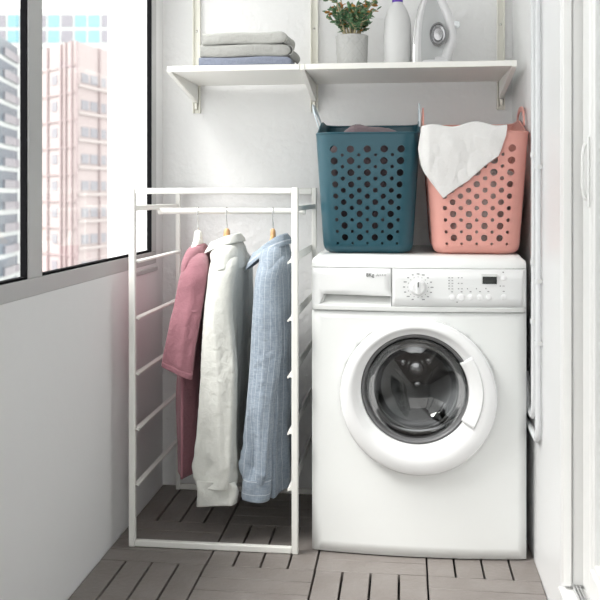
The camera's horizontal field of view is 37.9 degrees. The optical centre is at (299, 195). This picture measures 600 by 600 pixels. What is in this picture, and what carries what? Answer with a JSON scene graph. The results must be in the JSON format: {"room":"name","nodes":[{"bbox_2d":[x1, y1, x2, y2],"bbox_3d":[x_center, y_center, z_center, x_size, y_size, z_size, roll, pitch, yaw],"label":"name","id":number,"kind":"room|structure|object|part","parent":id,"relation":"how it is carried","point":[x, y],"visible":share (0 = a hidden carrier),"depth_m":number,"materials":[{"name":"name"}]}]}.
{"room":"laundry room","nodes":[
{"label":"laundry room","id":0,"kind":"room"},
{"bbox_2d":[0,0,162,599],"bbox_3d":[-0.770,-0.190,1.289,0.160,2.500,3.580,0,0,7],"label":"wall","id":1,"kind":"structure","parent":0,"point":[64,352],"depth_m":2.25,"materials":[{"name":"white paint"}]},
{"bbox_2d":[0,0,155,304],"bbox_3d":[-0.703,-0.541,1.240,0.018,1.538,3.497,0,0,7],"label":"window","id":2,"kind":"structure","parent":1,"relation":"in","point":[32,281],"depth_m":2.00,"materials":[{"name":"silver metal"}]},
{"bbox_2d":[136,266,157,275],"bbox_3d":[-0.503,0.245,2.844,0.006,0.015,0.270,0,0,7],"label":"trim","id":3,"kind":"structure","parent":1,"relation":"attached to","point":[148,270],"depth_m":2.85,"materials":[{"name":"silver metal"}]},
{"bbox_2d":[68,485,546,599],"bbox_3d":[-0.099,1.021,1.180,1.196,0.022,3.638,0,0,7],"label":"floor","id":4,"kind":"structure","parent":0,"point":[125,572],"depth_m":2.36,"materials":[{"name":"grey wood"}]},
{"bbox_2d":[129,187,316,554],"bbox_3d":[-0.218,0.491,2.737,0.495,1.038,0.509,0,0,7],"label":"clothes rack","id":5,"kind":"object","parent":4,"relation":"on","point":[297,464],"visible":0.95,"depth_m":2.51,"materials":[{"name":"white metal"}]},
{"bbox_3d":[-0.484,0.493,2.521,0.018,1.034,0.018,0,0,7],"label":"post","id":6,"kind":"part","parent":5,"relation":"part of","materials":[{"name":"white metal"}]},
{"bbox_3d":[-0.419,0.491,3.009,0.016,1.038,0.016,0,0,7],"label":"post","id":7,"kind":"part","parent":5,"relation":"part of","materials":[{"name":"white metal"}]},
{"bbox_2d":[191,207,203,246],"bbox_3d":[-0.320,0.133,2.747,0.028,0.198,0.300,0,0,7],"label":"hanger","id":8,"kind":"object","parent":5,"relation":"hanging from","point":[198,239],"visible":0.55,"depth_m":2.73,"materials":[{"name":"white plastic"}]},
{"bbox_2d":[161,243,210,478],"bbox_3d":[-0.319,0.495,2.746,0.128,0.692,0.439,0,0,7],"label":"shirt","id":9,"kind":"object","parent":8,"relation":"hanging from","point":[183,345],"visible":0.74,"depth_m":2.57,"materials":[{"name":"fabric"}]},
{"bbox_2d":[223,207,229,236],"bbox_3d":[-0.229,0.130,2.736,0.022,0.192,0.300,0,0,7],"label":"hanger","id":10,"kind":"object","parent":5,"relation":"hanging from","point":[226,231],"visible":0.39,"depth_m":2.73,"materials":[{"name":"beige wood"}]},
{"bbox_2d":[192,233,253,506],"bbox_3d":[-0.227,0.513,2.736,0.145,0.795,0.452,0,0,7],"label":"shirt","id":11,"kind":"object","parent":10,"relation":"hanging from","point":[228,308],"visible":0.91,"depth_m":2.54,"materials":[{"name":"white fabric"}]},
{"bbox_3d":[-0.215,0.047,2.734,0.467,0.022,0.022,0,0,7],"label":"hanging rail","id":12,"kind":"part","parent":5,"relation":"part of","materials":[{"name":"white metal"}]},
{"bbox_2d":[269,207,275,240],"bbox_3d":[-0.084,0.130,2.719,0.022,0.192,0.300,0,0,7],"label":"hanger","id":13,"kind":"object","parent":5,"relation":"hanging from","point":[273,232],"visible":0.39,"depth_m":2.71,"materials":[{"name":"beige wood"}]},
{"bbox_2d":[238,233,291,502],"bbox_3d":[-0.094,0.498,2.720,0.154,0.766,0.450,0,0,7],"label":"shirt","id":14,"kind":"object","parent":13,"relation":"hanging from","point":[264,464],"visible":0.96,"depth_m":2.52,"materials":[{"name":"blue fabric"}]},
{"bbox_3d":[-0.014,0.493,2.466,0.018,1.034,0.018,0,0,7],"label":"post","id":15,"kind":"part","parent":5,"relation":"part of","materials":[{"name":"white metal"}]},
{"bbox_3d":[0.049,0.491,2.954,0.016,1.038,0.016,0,0,7],"label":"post","id":16,"kind":"part","parent":5,"relation":"part of","materials":[{"name":"white metal"}]},
{"bbox_2d":[309,554,511,599],"bbox_3d":[-0.090,1.082,1.259,1.518,0.096,3.680,0,0,7],"label":"gap","id":17,"kind":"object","parent":4,"relation":"attached to","point":[319,554],"depth_m":2.32,"materials":[{"name":"black"}]},
{"bbox_2d":[312,245,525,558],"bbox_3d":[0.356,0.588,2.668,0.597,0.844,0.548,0,0,7],"label":"washing machine","id":18,"kind":"object","parent":4,"relation":"on","point":[419,354],"visible":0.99,"depth_m":2.43,"materials":[{"name":"white metal"}]},
{"bbox_3d":[0.144,0.263,2.462,0.226,0.120,0.007,0,0,12],"label":"detergent drawer","id":19,"kind":"part","parent":18,"relation":"part of","materials":[{"name":"white plastic"}]},
{"bbox_2d":[312,103,419,252],"bbox_3d":[0.204,-0.059,2.695,0.329,0.449,0.412,0,0,7],"label":"laundry basket","id":20,"kind":"object","parent":18,"relation":"on","point":[327,136],"visible":0.94,"depth_m":2.50,"materials":[{"name":"teal plastic"}]},
{"bbox_3d":[0.054,-0.245,2.712,0.028,0.078,0.165,0,0,7],"label":"handle","id":21,"kind":"part","parent":20,"relation":"part of","materials":[{"name":"grey"}]},
{"bbox_2d":[330,124,404,243],"bbox_3d":[0.215,-0.026,2.694,0.249,0.371,0.338,0,0,7],"label":"heap","id":22,"kind":"object","parent":20,"relation":"in","point":[357,127],"visible":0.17,"depth_m":2.55,"materials":[{"name":"fabric"}]},
{"bbox_3d":[0.365,-0.245,2.676,0.004,0.078,0.165,0,0,7],"label":"handle","id":23,"kind":"part","parent":20,"relation":"part of","materials":[{"name":"grey plastic"}]},
{"bbox_3d":[0.330,0.537,2.485,0.289,0.289,0.108,0,0,7],"label":"door glass","id":24,"kind":"part","parent":18,"relation":"part of","materials":[{"name":"grey glass"}]},
{"bbox_3d":[0.327,0.254,2.418,0.047,0.047,0.023,0,0,7],"label":"program knob","id":25,"kind":"part","parent":18,"relation":"part of","materials":[{"name":"white plastic"}]},
{"bbox_3d":[0.358,0.183,2.687,0.596,0.036,0.508,0,0,7],"label":"lid","id":26,"kind":"part","parent":18,"relation":"part of","materials":[{"name":"white plastic"}]},
{"bbox_3d":[0.442,0.263,2.428,0.370,0.120,0.017,0,0,4],"label":"control panel","id":27,"kind":"part","parent":18,"relation":"part of","materials":[{"name":"white plastic"}]},
{"bbox_3d":[0.470,0.537,2.391,0.064,0.198,0.025,0,0,7],"label":"latch handle","id":28,"kind":"part","parent":18,"relation":"part of","materials":[{"name":"white plastic"}]},
{"bbox_2d":[421,106,528,253],"bbox_3d":[0.521,-0.053,2.657,0.297,0.435,0.412,0,0,7],"label":"laundry basket","id":29,"kind":"object","parent":18,"relation":"on","point":[514,148],"visible":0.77,"depth_m":2.46,"materials":[{"name":"pink plastic"}]},
{"bbox_3d":[0.376,-0.238,2.674,0.004,0.064,0.165,0,0,7],"label":"handle","id":30,"kind":"part","parent":29,"relation":"part of","materials":[{"name":"pink plastic"}]},
{"bbox_2d":[418,121,506,197],"bbox_3d":[0.461,-0.102,2.488,0.247,0.216,0.090,0,0,7],"label":"towel","id":31,"kind":"object","parent":29,"relation":"on","point":[449,156],"visible":0.99,"depth_m":2.45,"materials":[{"name":"white fabric"}]},
{"bbox_2d":[442,166,513,244],"bbox_3d":[0.521,0.026,2.656,0.240,0.268,0.345,0,0,7],"label":"bundle","id":32,"kind":"object","parent":29,"relation":"in","point":[493,172],"visible":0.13,"depth_m":2.51,"materials":[{"name":"grey fabric"}]},
{"bbox_3d":[0.667,-0.238,2.640,0.004,0.064,0.165,0,0,7],"label":"handle","id":33,"kind":"part","parent":29,"relation":"part of","materials":[{"name":"pink plastic"}]},
{"bbox_3d":[0.523,0.230,2.413,0.043,0.027,0.002,0,0,7],"label":"display frame","id":34,"kind":"part","parent":18,"relation":"part of","materials":[{"name":"white"}]},
{"bbox_2d":[107,0,511,487],"bbox_3d":[0.172,-0.190,3.056,1.698,2.500,0.150,0,0,7],"label":"wall","id":35,"kind":"structure","parent":0,"point":[242,136],"depth_m":3.02,"materials":[{"name":"white paint"}]},
{"bbox_2d":[192,0,200,112],"bbox_3d":[-0.359,-0.739,3.035,0.026,0.902,0.015,0,0,7],"label":"upright","id":36,"kind":"object","parent":35,"relation":"attached to","point":[196,4],"visible":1,"depth_m":3.04,"materials":[{"name":"white metal"}]},
{"bbox_2d":[167,64,304,109],"bbox_3d":[-0.184,-0.349,2.836,0.410,0.098,0.360,0,0,7],"label":"wall shelf","id":37,"kind":"object","parent":35,"relation":"attached to","point":[272,74],"depth_m":2.76,"materials":[{"name":"white"}]},
{"bbox_3d":[-0.380,-0.349,2.860,0.015,0.098,0.360,0,0,7],"label":"shelf bracket","id":38,"kind":"part","parent":37,"relation":"part of","materials":[{"name":"white metal"}]},
{"bbox_2d":[199,56,294,65],"bbox_3d":[-0.159,-0.413,2.775,0.289,0.030,0.199,0,0,7],"label":"trousers","id":39,"kind":"object","parent":37,"relation":"on","point":[259,60],"visible":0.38,"depth_m":2.68,"materials":[{"name":"blue fabric"}]},
{"bbox_2d":[200,44,299,63],"bbox_3d":[-0.153,-0.448,2.773,0.291,0.040,0.196,0,0,7],"label":"trousers","id":40,"kind":"object","parent":39,"relation":"on","point":[246,50],"visible":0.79,"depth_m":2.68,"materials":[{"name":"grey fabric"}]},
{"bbox_2d":[202,31,294,48],"bbox_3d":[-0.154,-0.485,2.775,0.273,0.039,0.199,0,0,7],"label":"trousers","id":41,"kind":"object","parent":40,"relation":"on","point":[278,37],"visible":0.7,"depth_m":2.68,"materials":[{"name":"grey fabric"}]},
{"bbox_2d":[310,0,317,111],"bbox_3d":[0.049,-0.739,2.987,0.026,0.902,0.015,0,0,7],"label":"upright","id":42,"kind":"object","parent":35,"relation":"attached to","point":[313,3],"visible":0.61,"depth_m":2.99,"materials":[{"name":"white metal"}]},
{"bbox_2d":[300,60,516,106],"bbox_3d":[0.339,-0.349,2.775,0.640,0.098,0.360,0,0,7],"label":"wall shelf","id":43,"kind":"object","parent":35,"relation":"attached to","point":[440,71],"depth_m":2.69,"materials":[{"name":"white wood"}]},
{"bbox_3d":[0.028,-0.349,2.811,0.015,0.098,0.360,0,0,7],"label":"shelf bracket","id":44,"kind":"part","parent":43,"relation":"part of","materials":[{"name":"white metal"}]},
{"bbox_2d":[322,0,381,62],"bbox_3d":[0.166,-0.521,2.752,0.162,0.245,0.184,0,0,44],"label":"potted plant","id":45,"kind":"object","parent":43,"relation":"on","point":[351,46],"visible":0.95,"depth_m":2.72,"materials":[{"name":"green plant"}]},
{"bbox_3d":[0.164,-0.452,2.760,0.103,0.106,0.103,0,0,7],"label":"pot","id":46,"kind":"part","parent":45,"relation":"part of","materials":[{"name":"grey ceramic"}]},
{"bbox_2d":[384,0,410,61],"bbox_3d":[0.304,-0.519,2.723,0.086,0.241,0.086,0,0,7],"label":"detergent bottle","id":47,"kind":"object","parent":43,"relation":"on","point":[397,23],"visible":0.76,"depth_m":2.69,"materials":[{"name":"grey plastic"}]},
{"bbox_2d":[412,0,459,61],"bbox_3d":[0.423,-0.530,2.714,0.149,0.264,0.113,0,0,7],"label":"iron","id":48,"kind":"object","parent":43,"relation":"on","point":[435,32],"visible":0.91,"depth_m":2.69,"materials":[{"name":"grey"}]},
{"bbox_3d":[0.383,-0.530,2.719,0.068,0.262,0.108,0,0,7],"label":"sole plate","id":49,"kind":"part","parent":48,"relation":"part of","materials":[{"name":"silver metal"}]},
{"bbox_3d":[0.447,-0.526,2.711,0.082,0.257,0.060,0,0,7],"label":"handle","id":50,"kind":"part","parent":48,"relation":"part of","materials":[{"name":"white plastic"}]},
{"bbox_3d":[0.649,-0.349,2.738,0.015,0.098,0.360,0,0,7],"label":"shelf bracket","id":51,"kind":"part","parent":43,"relation":"part of","materials":[{"name":"white metal"}]},
{"bbox_2d":[497,0,504,109],"bbox_3d":[0.670,-0.739,2.913,0.026,0.902,0.015,0,0,7],"label":"upright","id":52,"kind":"object","parent":35,"relation":"attached to","point":[500,3],"visible":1,"depth_m":2.92,"materials":[{"name":"white metal"}]},
{"bbox_2d":[512,0,583,599],"bbox_3d":[0.578,-0.190,1.130,0.160,2.500,3.580,0,0,7],"label":"wall","id":53,"kind":"structure","parent":0,"point":[543,458],"depth_m":2.23,"materials":[{"name":"white paint"}]},
{"bbox_2d":[526,0,534,418],"bbox_3d":[0.641,-0.414,2.430,0.020,2.048,0.159,0,0,7],"label":"pipe","id":54,"kind":"object","parent":53,"relation":"attached to","point":[530,402],"visible":0.62,"depth_m":2.36,"materials":[{"name":"white paint"}]},
{"bbox_2d":[526,0,542,442],"bbox_3d":[0.659,-0.392,2.583,0.020,2.092,0.615,0,0,7],"label":"pipe","id":55,"kind":"object","parent":53,"relation":"attached to","point":[535,433],"visible":0.94,"depth_m":2.28,"materials":[{"name":"white paint"}]},
{"bbox_2d":[561,0,582,585],"bbox_3d":[0.525,-0.173,0.681,0.157,2.134,2.675,0,0,7],"label":"trim","id":56,"kind":"structure","parent":53,"relation":"attached to","point":[571,10],"depth_m":2.00,"materials":[{"name":"white plastic"}]},
{"bbox_2d":[558,586,589,599],"bbox_3d":[0.512,0.906,0.682,0.146,0.008,2.675,0,0,7],"label":"trim","id":57,"kind":"structure","parent":53,"relation":"attached to","point":[567,593],"depth_m":1.98,"materials":[{"name":"white plastic"}]},
{"bbox_2d":[573,585,585,599],"bbox_3d":[0.480,0.897,0.704,0.016,0.010,2.610,0,0,7],"label":"trim","id":58,"kind":"structure","parent":53,"relation":"attached to","point":[578,595],"depth_m":1.97,"materials":[{"name":"silver metal"}]},
{"bbox_2d":[581,0,599,599],"bbox_3d":[0.597,-0.146,1.473,0.060,2.063,1.025,0,0,7],"label":"door","id":59,"kind":"structure","parent":53,"relation":"in","point":[590,153],"depth_m":1.91,"materials":[{"name":"white plastic"}]},
{"bbox_3d":[0.628,-0.054,1.925,0.017,0.133,0.007,0,0,7],"label":"handle","id":60,"kind":"part","parent":59,"relation":"part of","materials":[{"name":"white plastic"}]},
{"bbox_3d":[0.633,-0.052,1.924,0.005,0.155,0.028,0,0,7],"label":"handle plate","id":61,"kind":"part","parent":59,"relation":"part of","materials":[{"name":"white plastic"}]},
{"label":"outside","id":62,"kind":"structure","parent":0,"visible":0},
{"bbox_3d":[-120.363,33.510,114.898,254.000,1.000,320.000,0,0,7],"label":"ground","id":63,"kind":"structure","parent":62,"visible":0},
{"bbox_2d":[0,36,19,280],"bbox_3d":[-29.636,9.124,76.248,9.000,47.772,27.591,0,0,7],"label":"apartment block","id":64,"kind":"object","parent":63,"relation":"on","point":[9,56],"visible":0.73,"depth_m":83.49,"materials":[{"name":"grey"}]},
{"bbox_3d":[-27.864,7.128,84.260,0.250,0.750,5.518,0,0,-5],"label":"balcony rail","id":65,"kind":"part","parent":64,"relation":"part of","materials":[{"name":"grey"}]},
{"bbox_3d":[-27.864,5.061,84.260,0.250,0.750,5.518,0,0,-5],"label":"balcony rail","id":66,"kind":"part","parent":64,"relation":"part of","materials":[{"name":"grey"}]},
{"bbox_3d":[-27.864,2.995,84.260,0.250,0.750,5.518,0,0,-5],"label":"balcony rail","id":67,"kind":"part","parent":64,"relation":"part of","materials":[{"name":"grey"}]},
{"bbox_3d":[-27.864,0.929,84.260,0.250,0.750,5.518,0,0,-5],"label":"balcony rail","id":68,"kind":"part","parent":64,"relation":"part of","materials":[{"name":"grey"}]},
{"bbox_3d":[-27.864,-1.138,84.260,0.250,0.750,5.518,0,0,-5],"label":"balcony rail","id":69,"kind":"part","parent":64,"relation":"part of","materials":[{"name":"grey"}]},
{"bbox_3d":[-27.864,-3.204,84.260,0.250,0.750,5.518,0,0,-5],"label":"balcony rail","id":70,"kind":"part","parent":64,"relation":"part of","materials":[{"name":"grey"}]},
{"bbox_3d":[-27.864,-5.271,84.260,0.250,0.750,5.518,0,0,-5],"label":"balcony rail","id":71,"kind":"part","parent":64,"relation":"part of","materials":[{"name":"grey concrete"}]},
{"bbox_3d":[-27.864,-7.337,84.260,0.250,0.750,5.518,0,0,-5],"label":"balcony rail","id":72,"kind":"part","parent":64,"relation":"part of","materials":[{"name":"grey concrete"}]},
{"bbox_3d":[-27.864,-9.404,84.260,0.250,0.750,5.518,0,0,-5],"label":"balcony rail","id":73,"kind":"part","parent":64,"relation":"part of","materials":[{"name":"grey concrete"}]},
{"bbox_3d":[-27.864,-11.470,84.260,0.250,0.750,5.518,0,0,-5],"label":"balcony rail","id":74,"kind":"part","parent":64,"relation":"part of","materials":[{"name":"grey concrete"}]},
{"bbox_3d":[-27.864,-13.537,84.260,0.250,0.750,5.518,0,0,-5],"label":"balcony rail","id":75,"kind":"part","parent":64,"relation":"part of","materials":[{"name":"grey"}]},
{"bbox_2d":[0,9,106,52],"bbox_3d":[-55.207,-1.702,181.587,50.871,69.425,26.668,0,0,7],"label":"apartment block","id":76,"kind":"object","parent":63,"relation":"on","point":[59,26],"visible":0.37,"depth_m":169.90,"materials":[{"name":"grey"}]},
{"bbox_2d":[42,41,106,271],"bbox_3d":[-26.110,8.059,104.929,10.922,49.901,19.567,0,0,7],"label":"tower","id":77,"kind":"structure","parent":63,"relation":"on","point":[74,73],"depth_m":98.00,"materials":[{"name":"pink"}]}
]}

